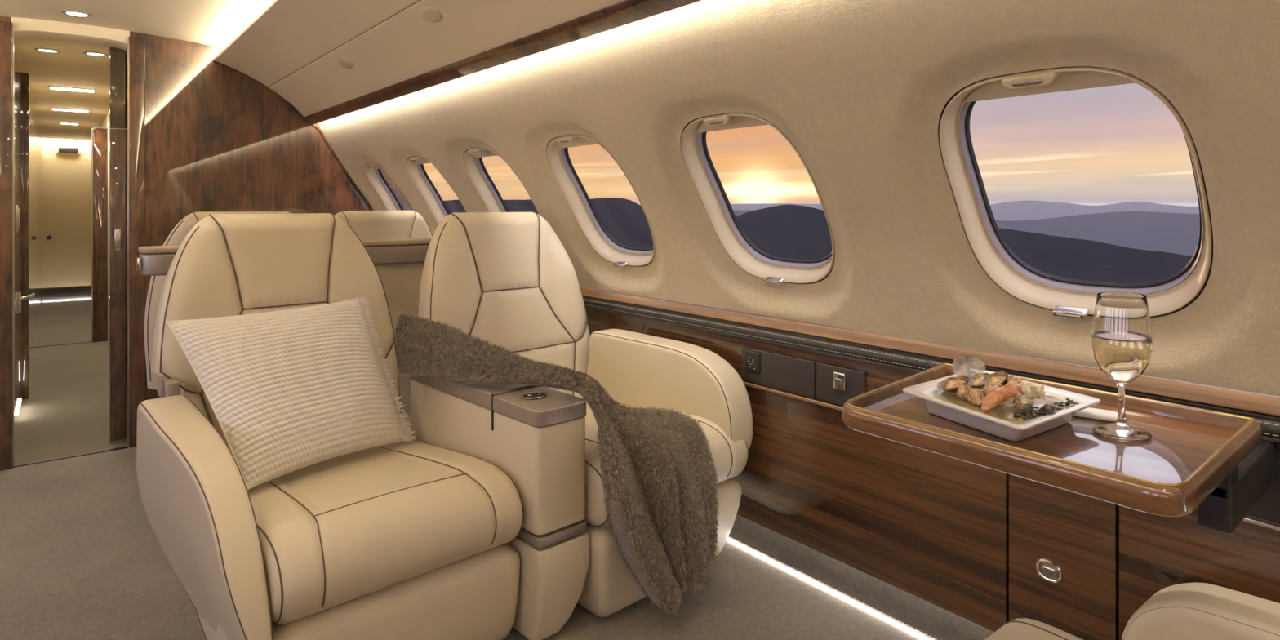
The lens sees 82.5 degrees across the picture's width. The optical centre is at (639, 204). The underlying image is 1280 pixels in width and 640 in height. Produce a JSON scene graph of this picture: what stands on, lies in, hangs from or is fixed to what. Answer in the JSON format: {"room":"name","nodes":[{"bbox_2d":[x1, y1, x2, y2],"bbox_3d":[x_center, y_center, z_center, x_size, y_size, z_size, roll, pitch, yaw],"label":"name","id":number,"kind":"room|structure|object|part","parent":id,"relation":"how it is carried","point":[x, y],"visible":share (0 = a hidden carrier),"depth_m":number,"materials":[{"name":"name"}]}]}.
{"room":"aircraft cabin","nodes":[
{"label":"aircraft cabin","id":0,"kind":"room"},
{"bbox_2d":[14,53,41,428],"bbox_3d":[-4.896,0.181,5.824,0.075,1.898,6.790,0,0,-38],"label":"wall","id":1,"kind":"structure","parent":0,"point":[35,140],"depth_m":5.38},
{"bbox_2d":[12,28,14,466],"bbox_3d":[-2.722,0.185,3.169,0.006,1.890,0.072,0,0,-38],"label":"trim","id":2,"kind":"structure","parent":1,"relation":"attached to","point":[13,35],"depth_m":3.14,"materials":[{"name":"wood"}]},
{"bbox_2d":[15,204,19,233],"bbox_3d":[-3.103,0.070,3.640,0.013,0.140,0.120,0,0,-38],"label":"door handle","id":3,"kind":"object","parent":1,"relation":"attached to","point":[17,209],"visible":1,"depth_m":3.60,"materials":[{"name":"silver metal"}]},
{"bbox_3d":[-3.100,0.070,3.642,0.006,0.110,0.060,0,0,-38],"label":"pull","id":4,"kind":"part","parent":3,"relation":"part of","materials":[{"name":"silver metal"}]},
{"bbox_2d":[17,398,21,414],"bbox_3d":[-3.354,1.087,3.945,0.007,0.015,0.350,0,0,-38],"label":"light","id":5,"kind":"object","parent":1,"relation":"attached to","point":[20,401],"visible":1,"depth_m":3.94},
{"bbox_2d":[21,72,29,399],"bbox_3d":[-3.601,0.181,4.273,0.040,1.898,0.070,0,0,-38],"label":"trim","id":6,"kind":"structure","parent":1,"relation":"attached to","point":[24,77],"depth_m":4.25,"materials":[{"name":"brown wood"}]},
{"bbox_2d":[17,291,35,312],"bbox_3d":[-3.366,0.525,4.006,0.069,0.110,0.140,0,0,-38],"label":"door handle","id":7,"kind":"object","parent":1,"relation":"attached to","point":[20,298],"visible":0.96,"depth_m":3.95,"materials":[{"name":"silver metal"}]},
{"bbox_3d":[-3.363,0.525,3.957,0.012,0.110,0.060,0,0,-38],"label":"plate","id":8,"kind":"part","parent":7,"relation":"part of","materials":[{"name":"silver metal"}]},
{"bbox_3d":[-3.358,0.504,4.020,0.046,0.030,0.132,0,0,-16],"label":"lever","id":9,"kind":"part","parent":7,"relation":"part of","materials":[{"name":"silver metal"}]},
{"bbox_2d":[14,40,109,140],"bbox_3d":[-4.687,-0.793,6.079,1.000,0.050,6.850,0,0,-38],"label":"ceiling","id":10,"kind":"structure","parent":0,"point":[68,68],"depth_m":4.65,"materials":[{"name":"paint"}]},
{"bbox_2d":[34,48,60,53],"bbox_3d":[-2.936,-0.767,3.619,0.100,0.010,0.099,0,0,-38],"label":"recessed light","id":11,"kind":"object","parent":10,"relation":"in","point":[42,50],"visible":1,"depth_m":3.61,"materials":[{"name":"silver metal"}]},
{"bbox_2d":[41,138,91,142],"bbox_3d":[-6.734,-0.761,8.591,0.470,0.011,0.030,0,0,-38],"label":"light strip","id":12,"kind":"object","parent":10,"relation":"attached to","point":[42,139],"visible":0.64,"depth_m":8.59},
{"bbox_2d":[58,122,79,124],"bbox_3d":[-5.359,-0.764,6.854,0.150,0.012,0.080,0,0,-38],"label":"recessed light","id":13,"kind":"object","parent":10,"relation":"in","point":[68,123],"visible":1,"depth_m":6.83,"materials":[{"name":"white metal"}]},
{"bbox_2d":[50,107,89,112],"bbox_3d":[-4.582,-0.764,5.874,0.250,0.012,0.120,0,0,-38],"label":"recessed light","id":14,"kind":"object","parent":10,"relation":"in","point":[52,108],"visible":1,"depth_m":5.86,"materials":[{"name":"silver metal"}]},
{"bbox_2d":[48,85,96,92],"bbox_3d":[-3.744,-0.764,4.816,0.250,0.012,0.120,0,0,-38],"label":"recessed light","id":15,"kind":"object","parent":10,"relation":"in","point":[53,87],"visible":1,"depth_m":4.79,"materials":[{"name":"silver metal"}]},
{"bbox_2d":[83,51,107,56],"bbox_3d":[-2.763,-0.767,3.705,0.100,0.010,0.099,0,0,-38],"label":"recessed light","id":16,"kind":"object","parent":10,"relation":"in","point":[89,53],"visible":1,"depth_m":3.70,"materials":[{"name":"silver metal"}]},
{"bbox_2d":[41,139,91,288],"bbox_3d":[-6.770,0.181,8.709,1.000,1.898,0.060,0,0,-38],"label":"wall","id":17,"kind":"structure","parent":0,"point":[46,142],"depth_m":8.64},
{"bbox_2d":[41,144,91,302],"bbox_3d":[-6.769,0.215,8.631,0.485,1.830,0.059,0,0,-38],"label":"door","id":18,"kind":"structure","parent":17,"relation":"in","point":[66,171],"depth_m":8.63,"materials":[{"name":"grey plastic"}]},
{"bbox_3d":[-6.778,1.055,8.642,0.485,0.150,0.030,0,0,-38],"label":"panel","id":19,"kind":"part","parent":18,"relation":"part of","materials":[{"name":"grey plastic"}]},
{"bbox_2d":[55,146,80,154],"bbox_3d":[-6.758,-0.645,8.630,0.240,0.090,0.022,0,0,-38],"label":"vent","id":20,"kind":"object","parent":18,"relation":"attached to","point":[59,149],"depth_m":8.62,"materials":[{"name":"grey plastic"}]},
{"bbox_2d":[0,298,206,639],"bbox_3d":[-2.944,1.155,3.154,2.500,0.051,13.800,0,0,-38],"label":"floor","id":21,"kind":"structure","parent":0,"point":[82,557],"depth_m":2.60,"materials":[{"name":"grey carpet"}]},
{"bbox_2d":[43,297,91,302],"bbox_3d":[-6.762,1.123,8.626,0.450,0.005,0.011,0,0,-38],"label":"light strip","id":22,"kind":"object","parent":21,"relation":"on","point":[91,298],"visible":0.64,"depth_m":8.62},
{"bbox_2d":[31,339,107,347],"bbox_3d":[-4.619,1.127,5.925,0.485,0.005,0.025,0,0,-38],"label":"threshold","id":23,"kind":"object","parent":21,"relation":"on","point":[107,340],"visible":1,"depth_m":5.91,"materials":[{"name":"metal"}]},
{"bbox_2d":[12,445,129,467],"bbox_3d":[-2.547,1.128,3.277,0.420,0.004,0.024,0,0,-38],"label":"threshold","id":24,"kind":"object","parent":21,"relation":"on","point":[122,447],"visible":0.86,"depth_m":3.27,"materials":[{"name":"metal"}]},
{"bbox_2d":[101,110,115,344],"bbox_3d":[-4.463,0.181,6.167,0.060,1.898,6.790,0,0,-38],"label":"wall","id":25,"kind":"structure","parent":0,"point":[106,122],"depth_m":6.03,"materials":[{"name":"wood"}]},
{"bbox_2d":[91,126,107,340],"bbox_3d":[-4.494,0.235,6.078,0.118,1.770,0.060,0,0,-38],"label":"door","id":26,"kind":"structure","parent":25,"relation":"in","point":[99,134],"depth_m":6.05,"materials":[{"name":"brown wood"}]},
{"bbox_2d":[109,46,126,441],"bbox_3d":[-2.466,0.180,3.498,0.122,1.876,0.054,0,0,-38],"label":"door","id":27,"kind":"structure","parent":25,"relation":"in","point":[117,57],"depth_m":3.47,"materials":[{"name":"brown wood"}]},
{"bbox_3d":[-2.471,-0.562,3.504,0.122,0.392,0.038,0,0,-38],"label":"mirror panel","id":28,"kind":"part","parent":27,"relation":"part of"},
{"bbox_3d":[-2.479,0.168,3.466,0.026,0.105,0.009,0,0,-38],"label":"handle plate","id":29,"kind":"part","parent":27,"relation":"part of","materials":[{"name":"silver metal"}]},
{"bbox_3d":[-2.475,0.168,3.461,0.016,0.075,0.007,0,0,-38],"label":"handle pull","id":30,"kind":"part","parent":27,"relation":"part of","materials":[{"name":"silver metal"}]},
{"bbox_2d":[0,0,274,48],"bbox_3d":[-0.442,-0.770,0.639,1.900,0.090,6.750,0,0,-38],"label":"ceiling","id":31,"kind":"structure","parent":0,"point":[213,23],"depth_m":3.09,"materials":[{"name":"paint"}]},
{"bbox_2d":[62,10,91,17],"bbox_3d":[-2.395,-0.814,3.104,0.100,0.010,0.099,0,0,-38],"label":"recessed light","id":32,"kind":"object","parent":31,"relation":"in","point":[73,13],"visible":1,"depth_m":3.10,"materials":[{"name":"silver metal"}]},
{"bbox_2d":[214,0,418,86],"bbox_3d":[0.082,-0.671,1.052,0.252,0.126,6.748,0,0,-38],"label":"panel","id":33,"kind":"object","parent":31,"relation":"attached to","point":[286,36],"visible":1,"depth_m":2.81,"materials":[{"name":"plastic"}]},
{"bbox_2d":[0,16,413,400],"bbox_3d":[-2.595,0.120,3.277,3.240,2.020,0.060,0,0,-38],"label":"wall","id":34,"kind":"structure","parent":0,"point":[216,139],"depth_m":3.63,"materials":[{"name":"brown wood"}]},
{"bbox_2d":[0,20,13,470],"bbox_3d":[-2.729,0.172,3.113,0.081,1.915,0.030,0,0,-38],"label":"trim","id":35,"kind":"structure","parent":34,"relation":"attached to","point":[6,27],"depth_m":3.11,"materials":[{"name":"brown wood"}]},
{"bbox_2d":[10,17,129,50],"bbox_3d":[-2.598,-0.811,3.342,0.420,0.158,0.174,0,0,-38],"label":"trim","id":36,"kind":"structure","parent":34,"relation":"attached to","point":[24,28],"depth_m":3.29,"materials":[{"name":"plastic"}]},
{"bbox_2d":[126,39,128,448],"bbox_3d":[-2.397,0.180,3.418,0.006,1.900,0.064,0,0,-38],"label":"trim","id":37,"kind":"structure","parent":34,"relation":"attached to","point":[127,46],"depth_m":3.39,"materials":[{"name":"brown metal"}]},
{"bbox_2d":[128,36,144,447],"bbox_3d":[-2.357,0.172,3.419,0.062,1.915,0.012,0,0,-38],"label":"trim","id":38,"kind":"structure","parent":34,"relation":"attached to","point":[136,45],"depth_m":3.41,"materials":[{"name":"brown wood"}]},
{"bbox_2d":[213,59,373,210],"bbox_3d":[-1.754,-0.209,3.897,0.915,1.026,0.014,0,0,-38],"label":"trim","id":39,"kind":"structure","parent":34,"relation":"attached to","point":[216,62],"depth_m":3.92,"materials":[{"name":"brown wood"}]},
{"bbox_2d":[502,536,936,639],"bbox_3d":[0.303,1.065,1.228,1.200,0.230,6.750,0,0,-38],"label":"floor","id":40,"kind":"structure","parent":0,"point":[748,596],"depth_m":1.69,"materials":[{"name":"grey carpet"}]},
{"bbox_2d":[144,211,292,397],"bbox_3d":[-1.710,0.380,3.028,0.598,0.711,0.916,0,0,-36],"label":"seat","id":41,"kind":"object","parent":40,"relation":"on","point":[180,232],"visible":0.12,"depth_m":2.57,"materials":[{"name":"beige leather"}]},
{"bbox_2d":[156,389,161,397],"bbox_3d":[-1.777,0.653,3.119,0.500,0.164,0.691,0,0,-36],"label":"seat cushion","id":42,"kind":"object","parent":41,"relation":"on","point":[159,391],"depth_m":2.72,"materials":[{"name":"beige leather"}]},
{"bbox_2d":[136,237,431,437],"bbox_3d":[-0.887,0.534,2.435,1.307,0.832,0.125,0,0,-38],"label":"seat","id":43,"kind":"object","parent":40,"relation":"on","point":[399,264],"depth_m":2.44,"materials":[{"name":"beige leather"}]},
{"bbox_3d":[-1.388,0.164,2.023,0.009,0.037,0.045,0,0,-38],"label":"rail","id":44,"kind":"part","parent":43,"relation":"part of","materials":[{"name":"silver metal"}]},
{"bbox_3d":[-0.892,0.165,2.431,1.280,0.060,0.120,0,0,-38],"label":"rail","id":45,"kind":"part","parent":43,"relation":"part of","materials":[{"name":"leather"}]},
{"bbox_3d":[-0.818,0.573,2.490,1.130,0.755,0.060,0,0,-38],"label":"panel","id":46,"kind":"part","parent":43,"relation":"part of","materials":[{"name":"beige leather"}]},
{"bbox_2d":[136,213,524,639],"bbox_3d":[-0.750,0.487,1.704,0.647,0.926,0.916,0,0,-43],"label":"seat","id":47,"kind":"object","parent":40,"relation":"on","point":[401,540],"visible":0.76,"depth_m":1.49,"materials":[{"name":"beige leather"}]},
{"bbox_3d":[-0.867,0.689,1.447,0.683,0.502,0.110,0,0,43],"label":"armrest","id":48,"kind":"part","parent":47,"relation":"part of","materials":[{"name":"beige leather"}]},
{"bbox_3d":[-0.951,0.342,1.958,0.597,0.636,0.270,0,0,-43],"label":"backrest","id":49,"kind":"part","parent":47,"relation":"part of","materials":[{"name":"beige leather"}]},
{"bbox_2d":[165,296,416,490],"bbox_3d":[-0.799,0.424,1.724,0.522,0.348,0.388,0,0,-38],"label":"throw cushion","id":50,"kind":"object","parent":47,"relation":"on","point":[287,391],"visible":1,"depth_m":1.66,"materials":[{"name":"fabric"}]},
{"bbox_2d":[248,439,522,623],"bbox_3d":[-0.655,0.653,1.639,0.500,0.165,0.691,0,0,-43],"label":"seat cushion","id":51,"kind":"object","parent":47,"relation":"on","point":[340,538],"depth_m":1.41,"materials":[{"name":"beige leather"}]},
{"bbox_3d":[-0.639,0.833,1.617,0.510,0.214,0.590,0,0,-43],"label":"seat","id":52,"kind":"part","parent":47,"relation":"part of","materials":[{"name":"beige leather"}]},
{"bbox_2d":[334,210,432,239],"bbox_3d":[-1.383,0.380,3.478,0.597,0.711,0.916,0,0,-38],"label":"seat","id":53,"kind":"object","parent":40,"relation":"on","point":[367,224],"visible":0.09,"depth_m":3.14,"materials":[{"name":"beige leather"}]},
{"bbox_2d":[409,374,590,639],"bbox_3d":[-0.365,0.682,1.803,0.146,0.506,0.608,0,0,-43],"label":"console","id":54,"kind":"object","parent":40,"relation":"on","point":[535,434],"visible":0.65,"depth_m":1.60,"materials":[{"name":"beige leather"}]},
{"bbox_3d":[-0.432,0.452,1.872,0.140,0.040,0.416,0,0,-43],"label":"storage lid","id":55,"kind":"part","parent":54,"relation":"part of","materials":[{"name":"beige metal"}]},
{"bbox_3d":[-0.329,0.835,1.768,0.140,0.201,0.508,0,0,-43],"label":"panel","id":56,"kind":"part","parent":54,"relation":"part of","materials":[{"name":"beige leather"}]},
{"bbox_3d":[-0.334,0.717,1.768,0.132,0.022,0.502,0,0,-43],"label":"drawer handle","id":57,"kind":"part","parent":54,"relation":"part of","materials":[{"name":"beige metal"}]},
{"bbox_2d":[393,311,721,616],"bbox_3d":[-0.231,0.599,1.835,0.584,0.623,0.760,0,0,-38],"label":"fur throw","id":58,"kind":"object","parent":54,"relation":"on","point":[659,475],"visible":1,"depth_m":1.66,"materials":[{"name":"fur"}]},
{"bbox_2d":[417,212,753,617],"bbox_3d":[-0.196,0.487,2.100,0.598,0.926,0.915,0,0,-43],"label":"seat","id":59,"kind":"object","parent":40,"relation":"on","point":[508,280],"visible":0.5,"depth_m":2.20,"materials":[{"name":"beige leather"}]},
{"bbox_3d":[-0.416,0.342,2.337,0.597,0.636,0.270,0,0,-43],"label":"backrest","id":60,"kind":"part","parent":59,"relation":"part of","materials":[{"name":"beige leather"}]},
{"bbox_3d":[-0.098,0.833,2.001,0.514,0.214,0.590,0,0,-43],"label":"seat","id":61,"kind":"part","parent":59,"relation":"part of","materials":[{"name":"beige leather"}]},
{"bbox_2d":[582,401,747,527],"bbox_3d":[-0.120,0.653,2.018,0.500,0.165,0.691,0,0,-43],"label":"seat cushion","id":62,"kind":"object","parent":59,"relation":"on","point":[727,437],"depth_m":1.89,"materials":[{"name":"beige leather"}]},
{"bbox_3d":[0.062,0.562,2.158,0.100,0.327,0.622,0,0,-43],"label":"armrest","id":63,"kind":"part","parent":59,"relation":"part of","materials":[{"name":"beige leather"}]},
{"bbox_2d":[585,306,1008,631],"bbox_3d":[-0.286,0.620,2.856,0.142,0.503,3.448,0,0,-38],"label":"wall panel","id":64,"kind":"object","parent":40,"relation":"on","point":[931,526],"depth_m":1.74,"materials":[{"name":"brown wood"}]},
{"bbox_3d":[0.361,0.441,1.935,0.012,0.094,0.250,0,0,-38],"label":"control panel","id":65,"kind":"part","parent":64,"relation":"part of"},
{"bbox_3d":[0.414,0.496,1.871,0.008,0.010,0.440,0,0,-38],"label":"wood lip","id":66,"kind":"part","parent":64,"relation":"part of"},
{"bbox_2d":[816,361,866,405],"bbox_3d":[0.483,0.441,1.775,0.018,0.094,0.142,0,0,-38],"label":"door","id":67,"kind":"structure","parent":64,"relation":"attached to","point":[835,384],"depth_m":1.77,"materials":[{"name":"leather"}]},
{"bbox_2d":[728,514,994,639],"bbox_3d":[0.728,0.904,1.559,0.122,0.067,6.740,0,0,-38],"label":"baseboard","id":68,"kind":"structure","parent":64,"relation":"attached to","point":[935,621],"depth_m":1.73,"materials":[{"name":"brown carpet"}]},
{"bbox_2d":[726,537,931,639],"bbox_3d":[0.681,0.947,1.528,0.004,0.003,6.550,0,0,-38],"label":"light strip","id":69,"kind":"object","parent":40,"relation":"on","point":[728,539],"visible":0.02,"depth_m":1.78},
{"bbox_2d":[1008,474,1119,639],"bbox_3d":[0.847,0.620,1.430,0.136,0.503,0.195,0,0,-38],"label":"base cabinet","id":70,"kind":"object","parent":40,"relation":"on","point":[1064,544],"visible":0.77,"depth_m":1.39,"materials":[{"name":"brown wood"}]},
{"bbox_3d":[0.785,0.704,1.403,0.004,0.014,0.024,0,0,-38],"label":"latch lever","id":71,"kind":"part","parent":70,"relation":"part of","materials":[{"name":"silver metal"}]},
{"bbox_2d":[985,582,1279,639],"bbox_3d":[0.832,0.770,0.838,0.545,0.360,0.880,0,0,-38],"label":"seat","id":72,"kind":"object","parent":40,"relation":"on","point":[1194,611],"visible":1,"depth_m":1.11,"materials":[{"name":"beige leather"}]},
{"bbox_2d":[985,617,1082,639],"bbox_3d":[0.616,0.729,0.950,0.345,0.145,0.431,0,0,-38],"label":"seat cushion","id":73,"kind":"object","parent":72,"relation":"on","point":[1020,628],"depth_m":1.13,"materials":[{"name":"beige leather"}]},
{"bbox_3d":[0.997,0.722,0.972,0.120,0.262,0.601,0,0,-38],"label":"armrest","id":74,"kind":"part","parent":72,"relation":"part of","materials":[{"name":"beige leather"}]},
{"bbox_2d":[1119,440,1279,639],"bbox_3d":[1.558,0.620,0.531,0.138,0.503,2.098,0,0,-38],"label":"wall panel","id":75,"kind":"object","parent":40,"relation":"on","point":[1157,553],"depth_m":1.22,"materials":[{"name":"brown wood"}]},
{"bbox_3d":[1.134,0.503,0.962,0.008,0.007,0.700,0,0,-38],"label":"metal strip","id":76,"kind":"part","parent":75,"relation":"part of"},
{"bbox_3d":[1.139,0.436,0.957,0.006,0.117,0.685,0,0,-38],"label":"control panel","id":77,"kind":"part","parent":75,"relation":"part of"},
{"bbox_2d":[318,0,1279,396],"bbox_3d":[0.531,-0.100,1.409,0.458,0.801,6.750,0,0,-38],"label":"wall","id":78,"kind":"structure","parent":0,"point":[861,89],"depth_m":1.50,"materials":[{"name":"plastic"}]},
{"bbox_2d":[364,161,403,210],"bbox_3d":[-1.280,-0.008,3.859,0.303,0.441,0.412,0,0,-38],"label":"window","id":79,"kind":"structure","parent":78,"relation":"in","point":[372,170],"depth_m":3.99,"materials":[{"name":"white plastic"}]},
{"bbox_2d":[373,164,382,169],"bbox_3d":[-1.348,-0.209,3.806,0.029,0.038,0.292,0,0,-38],"label":"shade","id":80,"kind":"object","parent":79,"relation":"attached to","point":[377,166],"depth_m":3.86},
{"bbox_2d":[406,155,449,223],"bbox_3d":[-0.908,-0.008,3.389,0.303,0.441,0.412,0,0,-38],"label":"window","id":81,"kind":"structure","parent":78,"relation":"in","point":[415,166],"depth_m":3.53,"materials":[{"name":"white plastic"}]},
{"bbox_2d":[415,158,431,164],"bbox_3d":[-0.975,-0.209,3.335,0.029,0.038,0.292,0,0,-38],"label":"shade","id":82,"kind":"object","parent":81,"relation":"attached to","point":[423,161],"depth_m":3.37,"materials":[{"name":"plastic"}]},
{"bbox_2d":[268,0,625,116],"bbox_3d":[0.243,-0.559,1.180,0.240,0.222,6.748,0,0,-38],"label":"panel","id":83,"kind":"object","parent":78,"relation":"attached to","point":[404,46],"visible":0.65,"depth_m":2.42,"materials":[{"name":"plastic"}]},
{"bbox_2d":[337,57,353,68],"bbox_3d":[-1.177,-0.568,2.920,0.050,0.037,0.116,0,0,-38],"label":"oval cover","id":84,"kind":"object","parent":83,"relation":"attached to","point":[346,63],"visible":1,"depth_m":2.91,"materials":[{"name":"plastic"}]},
{"bbox_2d":[419,6,441,22],"bbox_3d":[-0.635,-0.577,2.214,0.050,0.036,0.116,0,0,-38],"label":"oval cover","id":85,"kind":"object","parent":83,"relation":"attached to","point":[429,14],"visible":1,"depth_m":2.21,"materials":[{"name":"plastic"}]},
{"bbox_2d":[463,146,540,215],"bbox_3d":[-0.523,-0.008,2.903,0.303,0.441,0.412,0,0,-38],"label":"window","id":86,"kind":"structure","parent":78,"relation":"in","point":[475,167],"depth_m":3.03,"materials":[{"name":"white plastic"}]},
{"bbox_2d":[474,149,497,158],"bbox_3d":[-0.590,-0.209,2.849,0.029,0.038,0.292,0,0,-38],"label":"shade","id":87,"kind":"object","parent":86,"relation":"attached to","point":[486,153],"depth_m":2.87,"materials":[{"name":"plastic"}]},
{"bbox_2d":[303,0,702,124],"bbox_3d":[0.324,-0.446,1.245,0.047,0.039,6.749,0,0,-38],"label":"trim","id":88,"kind":"structure","parent":78,"relation":"attached to","point":[627,11],"depth_m":2.06,"materials":[{"name":"brown wood"}]},
{"bbox_2d":[546,133,655,267],"bbox_3d":[-0.122,-0.008,2.397,0.303,0.441,0.412,0,0,-38],"label":"window","id":89,"kind":"structure","parent":78,"relation":"in","point":[623,255],"depth_m":2.53,"materials":[{"name":"white plastic"}]},
{"bbox_2d":[558,137,598,148],"bbox_3d":[-0.190,-0.209,2.344,0.029,0.038,0.292,0,0,-38],"label":"shade","id":90,"kind":"object","parent":89,"relation":"attached to","point":[581,141],"depth_m":2.35,"materials":[{"name":"plastic"}]},
{"bbox_2d":[680,112,835,285],"bbox_3d":[0.300,-0.008,1.864,0.303,0.441,0.412,0,0,-38],"label":"window","id":91,"kind":"structure","parent":78,"relation":"in","point":[775,270],"depth_m":1.98,"materials":[{"name":"white plastic"}]},
{"bbox_2d":[696,115,768,133],"bbox_3d":[0.233,-0.209,1.811,0.029,0.038,0.292,0,0,-38],"label":"shade","id":92,"kind":"object","parent":91,"relation":"attached to","point":[738,122],"depth_m":1.81,"materials":[{"name":"plastic"}]},
{"bbox_2d":[580,286,1279,442],"bbox_3d":[0.723,0.334,1.560,0.129,0.067,6.747,0,0,-38],"label":"ledge","id":93,"kind":"object","parent":78,"relation":"attached to","point":[902,353],"visible":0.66,"depth_m":1.64,"materials":[{"name":"brown wood"}]},
{"bbox_2d":[842,363,1274,533],"bbox_3d":[0.655,0.370,1.138,0.524,0.155,0.464,0,0,-38],"label":"folding table","id":94,"kind":"object","parent":93,"relation":"attached to","point":[1218,464],"visible":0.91,"depth_m":0.99,"materials":[{"name":"brown wood"}]},
{"bbox_2d":[902,370,1100,441],"bbox_3d":[0.539,0.303,1.105,0.230,0.047,0.235,0,0,-38],"label":"serving plate","id":95,"kind":"object","parent":94,"relation":"on","point":[928,391],"visible":0.6,"depth_m":1.05,"materials":[{"name":"white ceramic"}]},
{"bbox_2d":[940,384,1065,422],"bbox_3d":[0.533,0.297,1.096,0.158,0.016,0.162,0,0,-38],"label":"sauce pool","id":96,"kind":"object","parent":95,"relation":"on","point":[1005,411],"visible":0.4,"depth_m":1.07,"materials":[{"name":"food"}]},
{"bbox_2d":[937,374,968,392],"bbox_3d":[0.488,0.279,1.141,0.044,0.027,0.056,0,0,-38],"label":"shell","id":97,"kind":"object","parent":96,"relation":"on","point":[950,384],"visible":0.78,"depth_m":1.14,"materials":[{"name":"food"}]},
{"bbox_2d":[955,384,971,400],"bbox_3d":[0.491,0.285,1.108,0.035,0.026,0.028,0,0,-38],"label":"clam","id":98,"kind":"object","parent":96,"relation":"on","point":[962,390],"visible":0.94,"depth_m":1.10,"materials":[{"name":"food"}]},
{"bbox_2d":[952,355,985,377],"bbox_3d":[0.526,0.260,1.169,0.043,0.035,0.037,0,0,-38],"label":"shell","id":99,"kind":"object","parent":96,"relation":"on","point":[968,366],"visible":0.96,"depth_m":1.17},
{"bbox_2d":[964,387,986,405],"bbox_3d":[0.500,0.285,1.085,0.029,0.026,0.038,0,0,-38],"label":"clam","id":100,"kind":"object","parent":96,"relation":"on","point":[975,396],"visible":0.88,"depth_m":1.08,"materials":[{"name":"food"}]},
{"bbox_2d":[967,373,988,389],"bbox_3d":[0.531,0.275,1.140,0.046,0.022,0.037,0,0,-38],"label":"shell","id":101,"kind":"object","parent":96,"relation":"on","point":[975,381],"visible":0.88,"depth_m":1.14,"materials":[{"name":"food"}]},
{"bbox_2d":[981,386,1004,412],"bbox_3d":[0.511,0.281,1.052,0.043,0.036,0.030,0,0,-38],"label":"prawn","id":102,"kind":"object","parent":96,"relation":"on","point":[996,395],"visible":1,"depth_m":1.04,"materials":[{"name":"food"}]},
{"bbox_2d":[982,382,1002,395],"bbox_3d":[0.529,0.280,1.088,0.036,0.031,0.033,0,0,-38],"label":"clam","id":103,"kind":"object","parent":96,"relation":"on","point":[988,388],"visible":0.37,"depth_m":1.08,"materials":[{"name":"food"}]},
{"bbox_2d":[981,371,1008,386],"bbox_3d":[0.538,0.265,1.108,0.031,0.023,0.041,0,0,-38],"label":"shell","id":104,"kind":"object","parent":96,"relation":"on","point":[998,377],"visible":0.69,"depth_m":1.11,"materials":[{"name":"food"}]},
{"bbox_2d":[998,382,1023,407],"bbox_3d":[0.533,0.275,1.052,0.041,0.039,0.034,0,0,-38],"label":"prawn","id":105,"kind":"object","parent":96,"relation":"on","point":[1010,390],"visible":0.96,"depth_m":1.04,"materials":[{"name":"food"}]},
{"bbox_2d":[1002,375,1022,385],"bbox_3d":[0.561,0.270,1.096,0.034,0.027,0.031,0,0,-38],"label":"clam","id":106,"kind":"object","parent":96,"relation":"on","point":[1014,379],"visible":0.41,"depth_m":1.09,"materials":[{"name":"food"}]},
{"bbox_2d":[1012,380,1045,410],"bbox_3d":[0.557,0.274,1.048,0.052,0.044,0.044,0,0,-38],"label":"food","id":107,"kind":"object","parent":96,"relation":"on","point":[1031,391],"visible":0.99,"depth_m":1.04,"materials":[{"name":"food"}]},
{"bbox_2d":[1012,397,1079,421],"bbox_3d":[0.580,0.291,1.040,0.134,0.016,0.056,0,0,-38],"label":"seaweed","id":108,"kind":"object","parent":95,"relation":"on","point":[1028,414],"visible":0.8,"depth_m":1.03,"materials":[{"name":"food"}]},
{"bbox_2d":[1040,403,1057,413],"bbox_3d":[0.575,0.287,1.026,0.029,0.017,0.019,0,0,-38],"label":"olive","id":109,"kind":"object","parent":95,"relation":"on","point":[1047,408],"visible":1,"depth_m":1.02,"materials":[{"name":"food"}]},
{"bbox_2d":[1073,407,1117,422],"bbox_3d":[0.655,0.312,1.108,0.053,0.011,0.123,0,0,-38],"label":"folded napkin","id":110,"kind":"object","parent":94,"relation":"on","point":[1091,413],"visible":0.35,"depth_m":1.08,"materials":[{"name":"white fabric"}]},
{"bbox_2d":[1091,291,1152,441],"bbox_3d":[0.669,0.221,1.015,0.070,0.196,0.070,0,0,-38],"label":"wine glass","id":111,"kind":"object","parent":94,"relation":"on","point":[1122,339],"visible":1,"depth_m":0.99,"materials":[{"name":"clear"}]},
{"bbox_3d":[0.882,0.390,1.078,0.242,0.116,0.040,0,0,-38],"label":"bracket arm","id":112,"kind":"part","parent":94,"relation":"part of"},
{"bbox_2d":[937,66,1213,319],"bbox_3d":[0.753,-0.008,1.292,0.303,0.441,0.412,0,0,-38],"label":"window","id":113,"kind":"structure","parent":78,"relation":"in","point":[1070,298],"depth_m":1.37,"materials":[{"name":"white plastic"}]},
{"bbox_2d":[963,71,1135,102],"bbox_3d":[0.686,-0.209,1.238,0.029,0.038,0.292,0,0,-38],"label":"shade","id":114,"kind":"object","parent":113,"relation":"attached to","point":[1065,81],"depth_m":1.22,"materials":[{"name":"plastic"}]},
{"label":"outside","id":115,"kind":"structure","parent":0,"visible":0},
{"bbox_2d":[443,197,1192,282],"bbox_3d":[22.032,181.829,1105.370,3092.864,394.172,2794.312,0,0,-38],"label":"hill","id":116,"kind":"structure","parent":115,"point":[798,232],"depth_m":1282.83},
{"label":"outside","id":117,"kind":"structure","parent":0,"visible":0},
{"bbox_2d":[733,209,1199,256],"bbox_3d":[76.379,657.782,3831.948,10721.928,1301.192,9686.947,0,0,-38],"label":"hill","id":118,"kind":"structure","parent":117,"point":[1165,232],"depth_m":4090.27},
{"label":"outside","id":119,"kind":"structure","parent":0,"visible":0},
{"bbox_2d":[639,200,1199,221],"bbox_3d":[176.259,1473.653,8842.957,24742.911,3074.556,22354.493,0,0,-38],"label":"hill","id":120,"kind":"structure","parent":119,"point":[1017,210],"depth_m":8883.94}
]}

